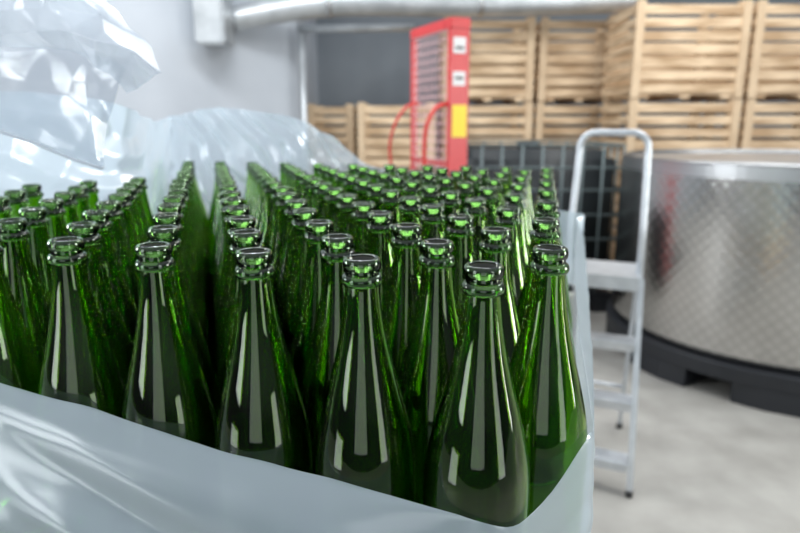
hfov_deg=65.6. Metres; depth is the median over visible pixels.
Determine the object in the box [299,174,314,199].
bottle
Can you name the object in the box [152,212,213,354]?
bottle
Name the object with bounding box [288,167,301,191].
bottle
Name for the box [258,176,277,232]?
bottle
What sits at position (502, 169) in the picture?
bottle
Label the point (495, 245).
bottle
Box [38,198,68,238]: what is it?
bottle
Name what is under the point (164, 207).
bottle
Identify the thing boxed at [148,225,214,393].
bottle
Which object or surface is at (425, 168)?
bottle
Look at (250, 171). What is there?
bottle
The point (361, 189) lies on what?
bottle
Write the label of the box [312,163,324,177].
bottle
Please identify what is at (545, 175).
bottle
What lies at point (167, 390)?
bottle
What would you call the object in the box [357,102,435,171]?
wooden crate
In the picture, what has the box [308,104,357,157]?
wooden crate
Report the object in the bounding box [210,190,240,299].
bottle
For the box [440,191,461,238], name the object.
bottle
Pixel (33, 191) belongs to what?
bottle
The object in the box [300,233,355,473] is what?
bottle
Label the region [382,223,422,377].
bottle
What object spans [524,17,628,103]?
wooden crate
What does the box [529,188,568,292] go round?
bottle
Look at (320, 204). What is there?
bottle
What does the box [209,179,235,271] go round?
bottle
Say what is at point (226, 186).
bottle
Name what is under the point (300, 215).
bottle
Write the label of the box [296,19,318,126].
wall
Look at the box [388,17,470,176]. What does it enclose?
pallet stacker
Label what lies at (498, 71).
wooden crate
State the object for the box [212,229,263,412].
bottle
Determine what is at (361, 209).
bottle
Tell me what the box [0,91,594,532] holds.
plastic wrap
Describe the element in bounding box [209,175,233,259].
bottle
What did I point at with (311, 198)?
bottle
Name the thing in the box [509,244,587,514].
bottle
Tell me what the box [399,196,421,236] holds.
bottle
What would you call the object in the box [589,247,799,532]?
floor
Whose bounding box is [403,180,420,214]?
bottle
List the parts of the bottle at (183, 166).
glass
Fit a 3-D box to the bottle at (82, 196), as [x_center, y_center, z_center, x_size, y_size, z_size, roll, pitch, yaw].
[-0.546,0.015,1.085,0.088,0.311,0.088,-2,13,-9]
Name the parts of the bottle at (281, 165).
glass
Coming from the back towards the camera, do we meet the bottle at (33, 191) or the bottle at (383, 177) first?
the bottle at (383, 177)
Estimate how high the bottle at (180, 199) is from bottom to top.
0.311 m
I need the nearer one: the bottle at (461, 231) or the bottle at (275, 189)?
the bottle at (461, 231)
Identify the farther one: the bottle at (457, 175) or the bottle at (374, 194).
the bottle at (457, 175)
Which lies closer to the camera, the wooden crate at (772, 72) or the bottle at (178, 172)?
the bottle at (178, 172)
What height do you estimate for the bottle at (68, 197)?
0.311 m
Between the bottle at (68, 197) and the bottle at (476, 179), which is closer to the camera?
the bottle at (68, 197)
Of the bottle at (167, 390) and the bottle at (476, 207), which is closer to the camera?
the bottle at (167, 390)
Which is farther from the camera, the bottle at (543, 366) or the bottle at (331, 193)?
the bottle at (331, 193)
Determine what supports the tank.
on the base
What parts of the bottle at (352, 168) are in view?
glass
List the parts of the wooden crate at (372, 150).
corner post, corner post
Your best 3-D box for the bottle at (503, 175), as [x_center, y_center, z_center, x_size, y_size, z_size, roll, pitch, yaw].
[0.219,-0.053,1.377,0.088,0.311,0.088,-12,18,-42]
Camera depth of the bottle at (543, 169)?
1.46 m
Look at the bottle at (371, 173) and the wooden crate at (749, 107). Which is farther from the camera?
the wooden crate at (749, 107)
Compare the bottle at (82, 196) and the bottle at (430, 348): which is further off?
the bottle at (82, 196)
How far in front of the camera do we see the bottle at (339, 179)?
1.34 m
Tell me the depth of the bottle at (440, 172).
1.45 m
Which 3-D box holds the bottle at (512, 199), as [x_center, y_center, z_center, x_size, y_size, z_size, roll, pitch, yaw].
[0.174,0.041,0.974,0.088,0.311,0.088,10,16,36]
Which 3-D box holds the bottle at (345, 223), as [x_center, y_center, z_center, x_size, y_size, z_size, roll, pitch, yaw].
[-0.079,0.044,0.961,0.088,0.311,0.088,-2,13,-9]
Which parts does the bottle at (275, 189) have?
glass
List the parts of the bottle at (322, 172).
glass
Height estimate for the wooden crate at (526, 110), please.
0.793 m
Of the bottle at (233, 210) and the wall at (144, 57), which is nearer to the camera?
the bottle at (233, 210)
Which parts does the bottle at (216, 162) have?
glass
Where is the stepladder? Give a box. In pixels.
[568,129,651,498]
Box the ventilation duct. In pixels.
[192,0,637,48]
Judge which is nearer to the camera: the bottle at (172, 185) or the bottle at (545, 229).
the bottle at (545, 229)
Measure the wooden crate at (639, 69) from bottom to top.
0.793 m
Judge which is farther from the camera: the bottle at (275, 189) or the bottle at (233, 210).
the bottle at (275, 189)
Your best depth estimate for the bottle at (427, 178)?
1.29 m
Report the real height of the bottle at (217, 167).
0.311 m
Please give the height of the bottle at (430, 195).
0.311 m
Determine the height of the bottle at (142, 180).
0.311 m
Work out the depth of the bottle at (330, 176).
1.43 m
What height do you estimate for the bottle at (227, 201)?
0.311 m
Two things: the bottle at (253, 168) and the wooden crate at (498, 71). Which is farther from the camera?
the wooden crate at (498, 71)
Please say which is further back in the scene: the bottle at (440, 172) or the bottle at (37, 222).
the bottle at (440, 172)
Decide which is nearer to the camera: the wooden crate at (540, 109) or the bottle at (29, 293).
the bottle at (29, 293)
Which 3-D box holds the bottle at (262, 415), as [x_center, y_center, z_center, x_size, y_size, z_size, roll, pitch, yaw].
[-0.124,0.138,0.558,0.088,0.311,0.088,-1,13,-6]
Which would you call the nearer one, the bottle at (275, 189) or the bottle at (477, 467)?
the bottle at (477, 467)
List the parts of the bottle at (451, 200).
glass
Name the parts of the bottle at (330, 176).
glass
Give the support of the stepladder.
on the floor
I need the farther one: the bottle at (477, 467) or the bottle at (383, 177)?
the bottle at (383, 177)
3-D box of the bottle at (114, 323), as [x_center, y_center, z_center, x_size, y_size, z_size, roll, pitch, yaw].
[-0.339,0.105,0.699,0.088,0.311,0.088,7,15,26]
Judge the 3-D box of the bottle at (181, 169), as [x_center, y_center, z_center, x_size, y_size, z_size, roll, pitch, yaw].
[-0.500,-0.078,1.487,0.088,0.311,0.088,-11,17,-40]
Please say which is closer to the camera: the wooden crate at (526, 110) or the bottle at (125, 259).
the bottle at (125, 259)
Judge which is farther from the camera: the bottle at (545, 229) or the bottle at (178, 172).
the bottle at (178, 172)
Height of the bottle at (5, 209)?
0.311 m
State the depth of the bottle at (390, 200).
0.98 m
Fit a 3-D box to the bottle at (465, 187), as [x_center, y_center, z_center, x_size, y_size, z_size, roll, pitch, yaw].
[0.117,-0.001,1.155,0.088,0.311,0.088,8,15,29]
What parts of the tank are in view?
floating lid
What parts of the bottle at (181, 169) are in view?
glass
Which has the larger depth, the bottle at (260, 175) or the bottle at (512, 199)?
the bottle at (260, 175)
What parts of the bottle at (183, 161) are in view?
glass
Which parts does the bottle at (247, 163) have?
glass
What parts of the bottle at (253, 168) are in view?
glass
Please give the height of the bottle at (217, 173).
0.311 m
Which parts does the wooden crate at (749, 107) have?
corner post, corner post, corner post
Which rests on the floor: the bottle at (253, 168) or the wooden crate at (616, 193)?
the wooden crate at (616, 193)
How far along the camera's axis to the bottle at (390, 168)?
1.56 m
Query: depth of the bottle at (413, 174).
1.38 m
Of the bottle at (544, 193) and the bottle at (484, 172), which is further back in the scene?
the bottle at (484, 172)
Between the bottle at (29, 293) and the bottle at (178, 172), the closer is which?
the bottle at (29, 293)
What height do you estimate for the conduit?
2.314 m
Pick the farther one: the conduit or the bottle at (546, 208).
the conduit
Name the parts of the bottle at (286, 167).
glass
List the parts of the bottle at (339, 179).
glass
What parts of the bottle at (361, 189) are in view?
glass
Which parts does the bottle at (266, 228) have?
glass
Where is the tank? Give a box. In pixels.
[611,149,799,374]
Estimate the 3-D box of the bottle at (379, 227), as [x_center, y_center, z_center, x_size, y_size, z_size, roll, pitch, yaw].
[-0.023,0.086,0.779,0.088,0.311,0.088,-8,16,-32]
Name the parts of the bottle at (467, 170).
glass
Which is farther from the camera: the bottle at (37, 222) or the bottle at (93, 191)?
the bottle at (93, 191)
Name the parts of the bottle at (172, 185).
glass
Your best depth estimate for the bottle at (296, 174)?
1.37 m
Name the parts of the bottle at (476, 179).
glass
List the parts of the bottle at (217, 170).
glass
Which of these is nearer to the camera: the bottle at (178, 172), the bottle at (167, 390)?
the bottle at (167, 390)
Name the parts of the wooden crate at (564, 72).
corner post, corner post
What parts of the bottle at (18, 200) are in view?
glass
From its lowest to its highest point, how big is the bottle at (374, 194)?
0.311 m
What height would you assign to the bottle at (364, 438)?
0.311 m
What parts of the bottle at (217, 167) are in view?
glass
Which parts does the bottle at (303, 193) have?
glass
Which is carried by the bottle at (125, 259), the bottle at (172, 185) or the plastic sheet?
the plastic sheet
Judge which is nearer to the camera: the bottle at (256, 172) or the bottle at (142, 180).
the bottle at (142, 180)
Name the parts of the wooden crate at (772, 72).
corner post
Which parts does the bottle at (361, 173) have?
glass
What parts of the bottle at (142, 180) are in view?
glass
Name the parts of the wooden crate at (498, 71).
corner post, corner post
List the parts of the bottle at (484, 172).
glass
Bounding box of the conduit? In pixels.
[298,24,413,122]
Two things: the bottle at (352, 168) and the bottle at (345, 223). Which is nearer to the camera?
the bottle at (345, 223)
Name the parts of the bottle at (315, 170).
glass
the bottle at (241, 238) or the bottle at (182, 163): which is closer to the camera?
the bottle at (241, 238)
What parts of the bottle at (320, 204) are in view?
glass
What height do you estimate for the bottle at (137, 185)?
0.311 m
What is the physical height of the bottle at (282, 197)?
0.311 m
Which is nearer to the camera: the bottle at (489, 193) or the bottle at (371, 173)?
the bottle at (489, 193)
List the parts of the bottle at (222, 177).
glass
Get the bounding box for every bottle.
[0,196,11,218]
[0,218,49,358]
[0,237,42,393]
[4,189,28,217]
[18,207,50,302]
[21,184,43,206]
[37,236,125,417]
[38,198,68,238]
[53,191,79,225]
[66,221,132,377]
[67,185,89,220]
[79,180,98,209]
[82,209,136,339]
[96,200,138,307]
[108,193,139,273]
[116,187,147,242]
[121,241,216,447]
[123,181,149,240]
[129,177,154,226]
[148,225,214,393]
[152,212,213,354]
[157,203,211,331]
[163,195,210,309]
[168,188,210,292]
[169,183,209,276]
[172,178,209,265]
[176,174,209,256]
[177,171,208,243]
[180,168,208,236]
[181,165,208,230]
[182,163,208,224]
[183,161,207,217]
[208,161,225,221]
[208,163,226,226]
[208,169,229,238]
[209,166,228,229]
[209,172,230,246]
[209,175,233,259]
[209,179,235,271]
[210,184,237,280]
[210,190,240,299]
[210,197,243,321]
[211,205,249,341]
[212,215,256,368]
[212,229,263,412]
[213,247,312,473]
[243,162,257,204]
[246,164,260,206]
[248,167,264,215]
[251,169,267,216]
[254,173,272,229]
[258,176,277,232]
[260,181,281,247]
[267,186,290,252]
[271,192,296,290]
[274,199,307,318]
[279,162,290,185]
[280,208,317,349]
[283,165,295,185]
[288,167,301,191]
[288,219,333,387]
[292,170,306,198]
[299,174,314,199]
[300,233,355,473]
[306,178,322,208]
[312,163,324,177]
[314,182,331,218]
[314,254,414,501]
[318,166,330,181]
[324,187,343,233]
[325,168,338,186]
[334,171,348,191]
[336,193,357,235]
[343,175,358,193]
[347,164,358,174]
[352,201,375,253]
[354,179,371,201]
[356,166,369,178]
[365,169,379,183]
[366,211,393,309]
[367,183,385,210]
[376,172,390,188]
[381,189,400,237]
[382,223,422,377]
[383,164,395,175]
[389,176,404,205]
[395,167,408,179]
[398,238,459,504]
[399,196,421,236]
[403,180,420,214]
[408,170,421,196]
[420,204,445,254]
[421,173,436,206]
[421,185,440,225]
[422,165,434,173]
[423,260,529,526]
[435,168,448,184]
[438,177,454,203]
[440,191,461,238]
[446,214,475,323]
[450,171,463,190]
[456,181,474,213]
[460,166,472,180]
[464,198,487,260]
[467,174,482,197]
[476,169,489,186]
[478,186,497,226]
[479,226,520,362]
[486,178,502,216]
[494,172,508,205]
[495,206,524,306]
[500,166,512,192]
[504,193,529,270]
[509,183,530,245]
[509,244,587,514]
[514,175,532,228]
[516,217,575,358]
[518,169,534,217]
[525,200,572,329]
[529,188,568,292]
[531,179,561,244]
[533,172,562,245]
[534,167,561,236]
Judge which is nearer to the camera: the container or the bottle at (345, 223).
the bottle at (345, 223)
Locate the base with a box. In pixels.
[606,298,799,417]
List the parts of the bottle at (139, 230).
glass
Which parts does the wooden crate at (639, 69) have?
corner post, corner post, corner post, corner post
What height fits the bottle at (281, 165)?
0.311 m
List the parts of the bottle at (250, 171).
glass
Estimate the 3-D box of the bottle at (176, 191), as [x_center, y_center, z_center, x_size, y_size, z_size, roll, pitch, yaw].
[-0.359,0.026,1.036,0.088,0.311,0.088,9,16,35]
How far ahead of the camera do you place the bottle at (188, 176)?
1.28 m
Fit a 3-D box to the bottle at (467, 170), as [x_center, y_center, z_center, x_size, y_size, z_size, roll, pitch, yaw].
[0.162,-0.095,1.558,0.088,0.311,0.088,9,16,35]
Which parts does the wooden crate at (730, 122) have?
corner post, corner post, corner post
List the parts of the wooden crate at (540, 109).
corner post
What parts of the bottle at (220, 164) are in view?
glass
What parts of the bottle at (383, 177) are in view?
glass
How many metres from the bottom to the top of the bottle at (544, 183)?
0.311 m
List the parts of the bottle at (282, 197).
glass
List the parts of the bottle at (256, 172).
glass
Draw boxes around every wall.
[0,0,298,120]
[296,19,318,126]
[316,0,799,227]
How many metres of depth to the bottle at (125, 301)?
0.76 m
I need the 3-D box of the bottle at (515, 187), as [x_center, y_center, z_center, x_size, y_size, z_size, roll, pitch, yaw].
[0.211,0.004,1.131,0.088,0.311,0.088,-5,14,-21]
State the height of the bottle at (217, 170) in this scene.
0.311 m
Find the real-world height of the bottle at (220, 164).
0.311 m
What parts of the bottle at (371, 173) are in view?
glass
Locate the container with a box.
[467,140,625,311]
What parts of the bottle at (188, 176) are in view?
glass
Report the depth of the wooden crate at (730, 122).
5.42 m
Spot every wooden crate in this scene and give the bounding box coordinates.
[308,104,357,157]
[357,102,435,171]
[438,17,535,103]
[438,102,533,167]
[520,102,621,148]
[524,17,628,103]
[598,99,741,186]
[601,0,753,100]
[607,187,619,260]
[699,99,799,149]
[705,0,799,100]
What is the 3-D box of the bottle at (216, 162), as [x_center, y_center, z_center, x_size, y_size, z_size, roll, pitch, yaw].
[-0.492,-0.135,1.733,0.088,0.311,0.088,-6,14,-25]
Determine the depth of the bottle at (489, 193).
1.02 m
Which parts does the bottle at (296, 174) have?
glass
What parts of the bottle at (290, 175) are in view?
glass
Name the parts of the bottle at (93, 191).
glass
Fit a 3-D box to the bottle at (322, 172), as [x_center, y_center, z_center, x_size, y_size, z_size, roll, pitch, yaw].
[-0.184,-0.097,1.567,0.088,0.311,0.088,13,18,43]
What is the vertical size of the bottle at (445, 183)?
0.311 m
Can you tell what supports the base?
on the floor
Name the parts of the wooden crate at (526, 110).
corner post, corner post, corner post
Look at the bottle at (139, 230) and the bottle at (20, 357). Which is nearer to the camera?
the bottle at (20, 357)
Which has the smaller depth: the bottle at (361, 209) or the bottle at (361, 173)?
the bottle at (361, 209)
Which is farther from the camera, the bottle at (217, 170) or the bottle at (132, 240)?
the bottle at (217, 170)
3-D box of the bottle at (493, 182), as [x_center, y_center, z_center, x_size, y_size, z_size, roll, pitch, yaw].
[0.181,-0.017,1.221,0.088,0.311,0.088,12,18,41]
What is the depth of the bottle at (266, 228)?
1.13 m
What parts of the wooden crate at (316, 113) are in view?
corner post, corner post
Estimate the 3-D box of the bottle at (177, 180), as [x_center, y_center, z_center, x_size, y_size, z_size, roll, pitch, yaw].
[-0.417,-0.015,1.217,0.088,0.311,0.088,-2,13,-7]
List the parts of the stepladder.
leg, leg, leg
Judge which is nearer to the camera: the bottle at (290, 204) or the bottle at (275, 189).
the bottle at (290, 204)
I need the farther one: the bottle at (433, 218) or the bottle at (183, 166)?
the bottle at (183, 166)
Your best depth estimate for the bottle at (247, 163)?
1.67 m
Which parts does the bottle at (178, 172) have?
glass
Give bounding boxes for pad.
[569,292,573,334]
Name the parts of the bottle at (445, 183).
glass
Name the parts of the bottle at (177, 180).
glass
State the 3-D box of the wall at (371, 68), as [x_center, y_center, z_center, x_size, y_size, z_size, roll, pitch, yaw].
[3.700,-2.509,7.707,10.600,4.200,0.150,0,13,0]

